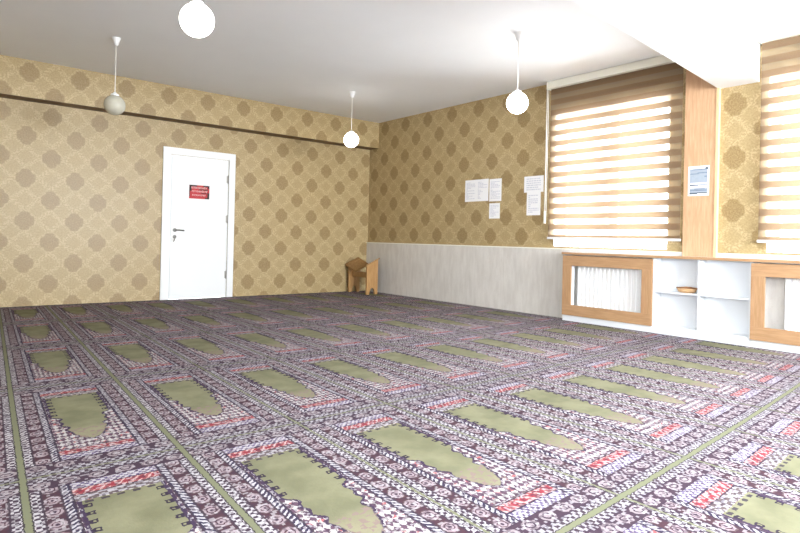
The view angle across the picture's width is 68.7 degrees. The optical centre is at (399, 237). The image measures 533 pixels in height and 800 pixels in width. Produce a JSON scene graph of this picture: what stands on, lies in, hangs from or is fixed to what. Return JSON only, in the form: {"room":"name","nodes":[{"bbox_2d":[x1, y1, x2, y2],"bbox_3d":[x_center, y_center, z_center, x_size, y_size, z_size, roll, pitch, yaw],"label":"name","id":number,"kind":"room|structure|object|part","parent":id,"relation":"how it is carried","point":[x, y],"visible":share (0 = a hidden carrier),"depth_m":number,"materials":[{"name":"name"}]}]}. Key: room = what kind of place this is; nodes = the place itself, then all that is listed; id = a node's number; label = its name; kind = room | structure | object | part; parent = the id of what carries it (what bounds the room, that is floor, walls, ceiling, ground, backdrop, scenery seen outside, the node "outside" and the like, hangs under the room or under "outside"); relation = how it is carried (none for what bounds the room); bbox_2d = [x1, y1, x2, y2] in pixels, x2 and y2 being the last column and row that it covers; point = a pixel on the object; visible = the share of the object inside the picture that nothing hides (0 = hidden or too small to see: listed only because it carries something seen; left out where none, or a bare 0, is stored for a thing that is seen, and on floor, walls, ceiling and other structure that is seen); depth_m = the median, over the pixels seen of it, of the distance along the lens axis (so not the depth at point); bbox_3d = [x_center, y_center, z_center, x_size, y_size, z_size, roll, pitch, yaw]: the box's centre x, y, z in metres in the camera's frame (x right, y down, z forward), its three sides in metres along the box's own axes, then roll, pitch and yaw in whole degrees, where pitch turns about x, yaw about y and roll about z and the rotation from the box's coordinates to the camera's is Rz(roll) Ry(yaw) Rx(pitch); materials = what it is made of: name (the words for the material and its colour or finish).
{"room":"mosque","nodes":[
{"label":"mosque","id":0,"kind":"room"},
{"bbox_2d":[0,97,369,306],"bbox_3d":[-3.600,-0.587,7.805,8.240,2.898,0.160,2,0,-39],"label":"wall","id":1,"kind":"structure","parent":0,"point":[81,189],"depth_m":7.76,"materials":[{"name":"beige paper"}]},
{"bbox_2d":[0,55,378,149],"bbox_3d":[-3.534,-1.817,7.575,8.000,0.437,0.249,2,0,-39],"label":"beam","id":2,"kind":"structure","parent":1,"relation":"attached to","point":[20,79],"depth_m":7.83,"materials":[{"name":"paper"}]},
{"bbox_2d":[160,146,235,299],"bbox_3d":[-2.875,-0.181,8.335,1.034,2.100,0.188,2,0,-39],"label":"door","id":3,"kind":"structure","parent":1,"relation":"in","point":[196,240],"depth_m":8.29,"materials":[{"name":"white paint"}]},
{"bbox_2d":[189,185,208,198],"bbox_3d":[-2.847,-0.638,8.303,0.287,0.191,0.005,2,0,-39],"label":"door sign","id":4,"kind":"object","parent":3,"relation":"attached to","point":[195,191],"visible":1,"depth_m":8.29,"materials":[{"name":"red plastic"}]},
{"bbox_2d":[0,0,799,122],"bbox_3d":[0.065,-2.044,3.222,8.440,0.150,11.860,2,0,-39],"label":"ceiling","id":5,"kind":"structure","parent":0,"point":[399,58],"depth_m":6.03,"materials":[{"name":"white paint"}]},
{"bbox_2d":[103,37,125,114],"bbox_3d":[-2.898,-1.634,5.957,0.204,0.786,0.204,2,0,-39],"label":"pendant lamp","id":6,"kind":"object","parent":5,"relation":"hanging from","point":[114,104],"visible":1,"depth_m":5.90,"materials":[{"name":"white glass"}]},
{"bbox_3d":[-2.905,-1.340,5.955,0.204,0.198,0.204,2,0,-39],"label":"lamp shade","id":7,"kind":"part","parent":6,"relation":"part of","materials":[{"name":"white glass"}]},
{"bbox_3d":[-2.897,-1.709,5.957,0.008,0.487,0.008,1,0,28],"label":"cord","id":8,"kind":"part","parent":6,"relation":"part of","materials":[{"name":"white plastic"}]},
{"bbox_2d":[179,0,213,37],"bbox_3d":[-1.233,-1.610,3.572,0.204,0.776,0.204,2,0,-39],"label":"pendant lamp","id":9,"kind":"object","parent":5,"relation":"hanging from","point":[196,19],"visible":1,"depth_m":3.50,"materials":[{"name":"white glass"}]},
{"bbox_2d":[344,91,358,147],"bbox_3d":[-0.655,-1.591,7.931,0.204,0.752,0.204,2,0,-39],"label":"pendant lamp","id":10,"kind":"object","parent":5,"relation":"hanging from","point":[351,139],"visible":1,"depth_m":7.87,"materials":[{"name":"white glass"}]},
{"bbox_3d":[-0.661,-1.314,7.930,0.204,0.198,0.204,2,0,-39],"label":"lamp shade","id":11,"kind":"part","parent":10,"relation":"part of","materials":[{"name":"white glass"}]},
{"bbox_2d":[506,31,527,113],"bbox_3d":[1.118,-1.552,5.546,0.204,0.766,0.204,2,0,-39],"label":"pendant lamp","id":12,"kind":"object","parent":5,"relation":"hanging from","point":[517,102],"visible":1,"depth_m":5.49,"materials":[{"name":"white glass"}]},
{"bbox_3d":[1.112,-1.268,5.545,0.204,0.198,0.204,2,0,-39],"label":"lamp shade","id":13,"kind":"part","parent":12,"relation":"part of","materials":[{"name":"white glass"}]},
{"bbox_3d":[1.120,-1.627,5.547,0.008,0.468,0.008,1,0,28],"label":"cord","id":14,"kind":"part","parent":12,"relation":"part of","materials":[{"name":"white plastic"}]},
{"bbox_2d":[368,43,799,255],"bbox_3d":[3.187,-0.437,5.829,0.240,2.898,11.500,2,0,-39],"label":"wall","id":15,"kind":"structure","parent":0,"point":[420,168],"depth_m":7.76,"materials":[{"name":"beige paper"}]},
{"bbox_2d":[465,179,488,201],"bbox_3d":[1.076,-0.655,8.221,0.002,0.306,0.445,2,0,-39],"label":"paper notice","id":16,"kind":"object","parent":15,"relation":"attached to","point":[475,190],"visible":1,"depth_m":8.22,"materials":[{"name":"white paper"}]},
{"bbox_2d":[466,183,474,198],"bbox_3d":[1.005,-0.656,8.307,0.001,0.235,0.169,2,0,-39],"label":"print","id":17,"kind":"object","parent":16,"relation":"attached to","point":[470,187],"depth_m":8.31},
{"bbox_2d":[478,182,486,198],"bbox_3d":[1.146,-0.653,8.135,0.001,0.235,0.169,2,0,-39],"label":"print","id":18,"kind":"object","parent":16,"relation":"attached to","point":[482,186],"depth_m":8.13},
{"bbox_2d":[489,203,499,218],"bbox_3d":[1.284,-0.357,7.957,0.002,0.209,0.190,2,0,-39],"label":"paper notice","id":19,"kind":"object","parent":15,"relation":"attached to","point":[494,208],"visible":1,"depth_m":7.96,"materials":[{"name":"white paper"}]},
{"bbox_2d":[489,178,501,201],"bbox_3d":[1.297,-0.640,7.952,0.002,0.306,0.216,2,0,-39],"label":"paper notice","id":20,"kind":"object","parent":15,"relation":"attached to","point":[495,188],"visible":1,"depth_m":7.95,"materials":[{"name":"white paper"}]},
{"bbox_2d":[491,181,499,198],"bbox_3d":[1.296,-0.640,7.951,0.001,0.235,0.164,2,0,-39],"label":"print","id":21,"kind":"object","parent":20,"relation":"attached to","point":[495,185],"depth_m":7.95},
{"bbox_2d":[526,192,540,214],"bbox_3d":[1.701,-0.425,7.452,0.002,0.295,0.216,2,0,-39],"label":"paper notice","id":22,"kind":"object","parent":15,"relation":"attached to","point":[533,198],"visible":1,"depth_m":7.45,"materials":[{"name":"white paper"}]},
{"bbox_2d":[528,195,538,212],"bbox_3d":[1.700,-0.425,7.451,0.001,0.224,0.164,2,0,-39],"label":"print","id":23,"kind":"object","parent":22,"relation":"attached to","point":[533,200],"depth_m":7.45},
{"bbox_2d":[524,175,543,192],"bbox_3d":[1.704,-0.675,7.454,0.004,0.207,0.303,2,0,-39],"label":"paper notice","id":24,"kind":"object","parent":15,"relation":"attached to","point":[531,183],"visible":1,"depth_m":7.45,"materials":[{"name":"white paper"}]},
{"bbox_2d":[526,178,540,189],"bbox_3d":[1.703,-0.675,7.453,0.001,0.152,0.230,2,0,-39],"label":"print","id":25,"kind":"object","parent":24,"relation":"attached to","point":[531,183],"depth_m":7.46},
{"bbox_2d":[366,242,799,329],"bbox_3d":[3.061,0.576,5.741,0.026,0.842,11.500,2,0,-39],"label":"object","id":26,"kind":"structure","parent":15,"relation":"attached to","point":[518,279],"depth_m":7.94,"materials":[{"name":"grey stone"}]},
{"bbox_2d":[560,97,669,248],"bbox_3d":[2.490,-0.693,6.767,0.070,1.634,1.410,2,0,-39],"label":"window","id":27,"kind":"structure","parent":15,"relation":"in","point":[564,242],"depth_m":6.76,"materials":[{"name":"white plastic"}]},
{"bbox_3d":[2.269,-0.697,7.037,0.012,1.516,0.595,2,0,-39],"label":"pane","id":28,"kind":"part","parent":27,"relation":"part of","materials":[{"name":"clear glass"}]},
{"bbox_2d":[543,55,682,240],"bbox_3d":[2.343,-0.934,6.597,0.111,1.935,1.690,2,0,-39],"label":"roller blind","id":29,"kind":"object","parent":27,"relation":"attached to","point":[657,64],"visible":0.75,"depth_m":6.52,"materials":[{"name":"beige fabric"}]},
{"bbox_3d":[1.813,-1.078,7.229,0.028,1.544,0.013,1,0,-5],"label":"pull cord","id":30,"kind":"part","parent":29,"relation":"part of","materials":[{"name":"white plastic"}]},
{"bbox_3d":[2.378,-1.856,6.594,0.099,0.088,1.646,2,0,-39],"label":"head rail","id":31,"kind":"part","parent":29,"relation":"part of","materials":[{"name":"beige plastic"}]},
{"bbox_3d":[2.338,0.021,6.590,0.022,0.026,1.638,2,0,-39],"label":"rail","id":32,"kind":"part","parent":29,"relation":"part of","materials":[{"name":"white plastic"}]},
{"bbox_3d":[2.711,-0.689,6.497,0.012,1.516,0.595,2,0,-39],"label":"pane","id":33,"kind":"part","parent":27,"relation":"part of","materials":[{"name":"clear glass"}]},
{"bbox_2d":[574,0,759,88],"bbox_3d":[0.400,-1.746,2.771,8.072,0.434,0.358,2,0,-45],"label":"beam","id":34,"kind":"structure","parent":15,"relation":"attached to","point":[709,39],"depth_m":4.52,"materials":[{"name":"white paint"}]},
{"bbox_2d":[688,165,709,195],"bbox_3d":[2.979,-0.561,5.839,0.003,0.298,0.204,2,0,-39],"label":"poster","id":35,"kind":"object","parent":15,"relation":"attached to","point":[698,176],"visible":1,"depth_m":5.84,"materials":[{"name":"white paper"}]},
{"bbox_2d":[682,69,720,256],"bbox_3d":[3.007,-0.764,5.837,0.042,1.920,0.328,2,0,-39],"label":"trim","id":36,"kind":"structure","parent":15,"relation":"attached to","point":[703,99],"depth_m":5.82,"materials":[{"name":"brown wood"}]},
{"bbox_2d":[772,74,799,252],"bbox_3d":[3.996,-0.665,4.928,0.070,1.634,1.481,2,0,-39],"label":"window","id":37,"kind":"structure","parent":15,"relation":"in","point":[776,247],"depth_m":5.45,"materials":[{"name":"white plastic"}]},
{"bbox_2d":[757,23,799,242],"bbox_3d":[3.837,-0.906,4.772,0.111,1.935,1.668,2,0,-39],"label":"roller blind","id":38,"kind":"object","parent":37,"relation":"attached to","point":[788,35],"visible":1,"depth_m":5.28,"materials":[{"name":"beige fabric"}]},
{"bbox_3d":[3.824,0.048,4.776,0.022,0.026,1.644,2,0,-39],"label":"rail","id":39,"kind":"part","parent":38,"relation":"part of","materials":[{"name":"white plastic"}]},
{"bbox_3d":[3.863,-1.828,4.780,0.099,0.088,1.652,2,0,-39],"label":"head rail","id":40,"kind":"part","parent":38,"relation":"part of","materials":[{"name":"beige plastic"}]},
{"bbox_3d":[3.764,-0.670,5.211,0.012,1.516,0.630,2,0,-39],"label":"pane","id":41,"kind":"part","parent":37,"relation":"part of","materials":[{"name":"clear glass"}]},
{"bbox_3d":[-0.006,0.997,3.210,8.440,0.138,11.860,2,0,-39],"label":"floor","id":42,"kind":"structure","parent":0,"visible":0},
{"bbox_2d":[0,291,799,532],"bbox_3d":[-0.033,0.921,3.213,8.000,0.012,11.500,2,0,-39],"label":"carpet","id":43,"kind":"object","parent":42,"relation":"on","point":[353,411],"visible":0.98,"depth_m":2.88,"materials":[{"name":"carpet"}]},
{"bbox_2d":[345,257,379,294],"bbox_3d":[-0.633,0.628,9.716,0.270,0.598,0.601,2,0,-39],"label":"book stand","id":44,"kind":"object","parent":43,"relation":"on","point":[354,266],"visible":1,"depth_m":9.65,"materials":[{"name":"brown wood"}]},
{"bbox_3d":[-0.779,0.644,9.901,0.220,0.560,0.030,2,0,-39],"label":"panel","id":45,"kind":"part","parent":44,"relation":"part of","materials":[{"name":"brown wood"}]},
{"bbox_3d":[-0.654,0.611,9.675,0.025,0.080,0.477,2,0,-39],"label":"rail","id":46,"kind":"part","parent":44,"relation":"part of","materials":[{"name":"brown wood"}]},
{"bbox_3d":[-0.458,0.642,9.509,0.220,0.575,0.030,2,0,-39],"label":"panel","id":47,"kind":"part","parent":44,"relation":"part of","materials":[{"name":"brown wood"}]},
{"bbox_2d":[562,255,652,332],"bbox_3d":[2.314,0.599,6.509,0.162,0.768,1.090,2,0,-39],"label":"radiator cover","id":48,"kind":"object","parent":43,"relation":"on","point":[642,321],"visible":0.94,"depth_m":6.41,"materials":[{"name":"brown wood"}]},
{"bbox_2d":[562,252,799,263],"bbox_3d":[3.002,0.210,5.669,0.170,0.031,3.272,2,0,-39],"label":"countertop","id":49,"kind":"structure","parent":48,"relation":"on","point":[563,253],"depth_m":5.74,"materials":[{"name":"brown wood"}]},
{"bbox_2d":[577,266,641,312],"bbox_3d":[2.359,0.626,6.515,0.088,0.716,0.853,2,0,-39],"label":"radiator","id":50,"kind":"object","parent":43,"relation":"on","point":[598,287],"visible":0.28,"depth_m":6.50,"materials":[{"name":"white metal"}]},
{"bbox_2d":[652,258,751,346],"bbox_3d":[2.958,0.611,5.733,0.148,0.768,0.921,2,0,-39],"label":"shelf unit","id":51,"kind":"object","parent":43,"relation":"on","point":[719,309],"visible":0.85,"depth_m":5.73,"materials":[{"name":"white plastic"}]},
{"bbox_3d":[2.668,0.573,6.079,0.136,0.702,0.018,2,0,-39],"label":"panel","id":52,"kind":"part","parent":51,"relation":"part of","materials":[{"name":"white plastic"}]},
{"bbox_2d":[676,287,697,292],"bbox_3d":[2.866,0.527,5.846,0.109,0.058,0.211,2,0,-39],"label":"bread basket","id":53,"kind":"object","parent":51,"relation":"on","point":[680,289],"visible":0.99,"depth_m":5.81,"materials":[{"name":"wicker"}]},
{"bbox_3d":[3.241,0.583,5.380,0.136,0.702,0.018,2,0,-39],"label":"panel","id":54,"kind":"part","parent":51,"relation":"part of","materials":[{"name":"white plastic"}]},
{"bbox_2d":[750,262,799,353],"bbox_3d":[3.592,0.623,4.949,0.162,0.768,1.090,2,0,-39],"label":"radiator cover","id":55,"kind":"object","parent":43,"relation":"on","point":[762,337],"visible":1,"depth_m":5.23,"materials":[{"name":"brown wood"}]},
{"bbox_2d":[784,278,799,331],"bbox_3d":[3.666,0.650,4.919,0.088,0.716,0.748,2,0,-39],"label":"radiator","id":56,"kind":"object","parent":43,"relation":"on","point":[792,286],"visible":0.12,"depth_m":5.14,"materials":[{"name":"white metal"}]}
]}

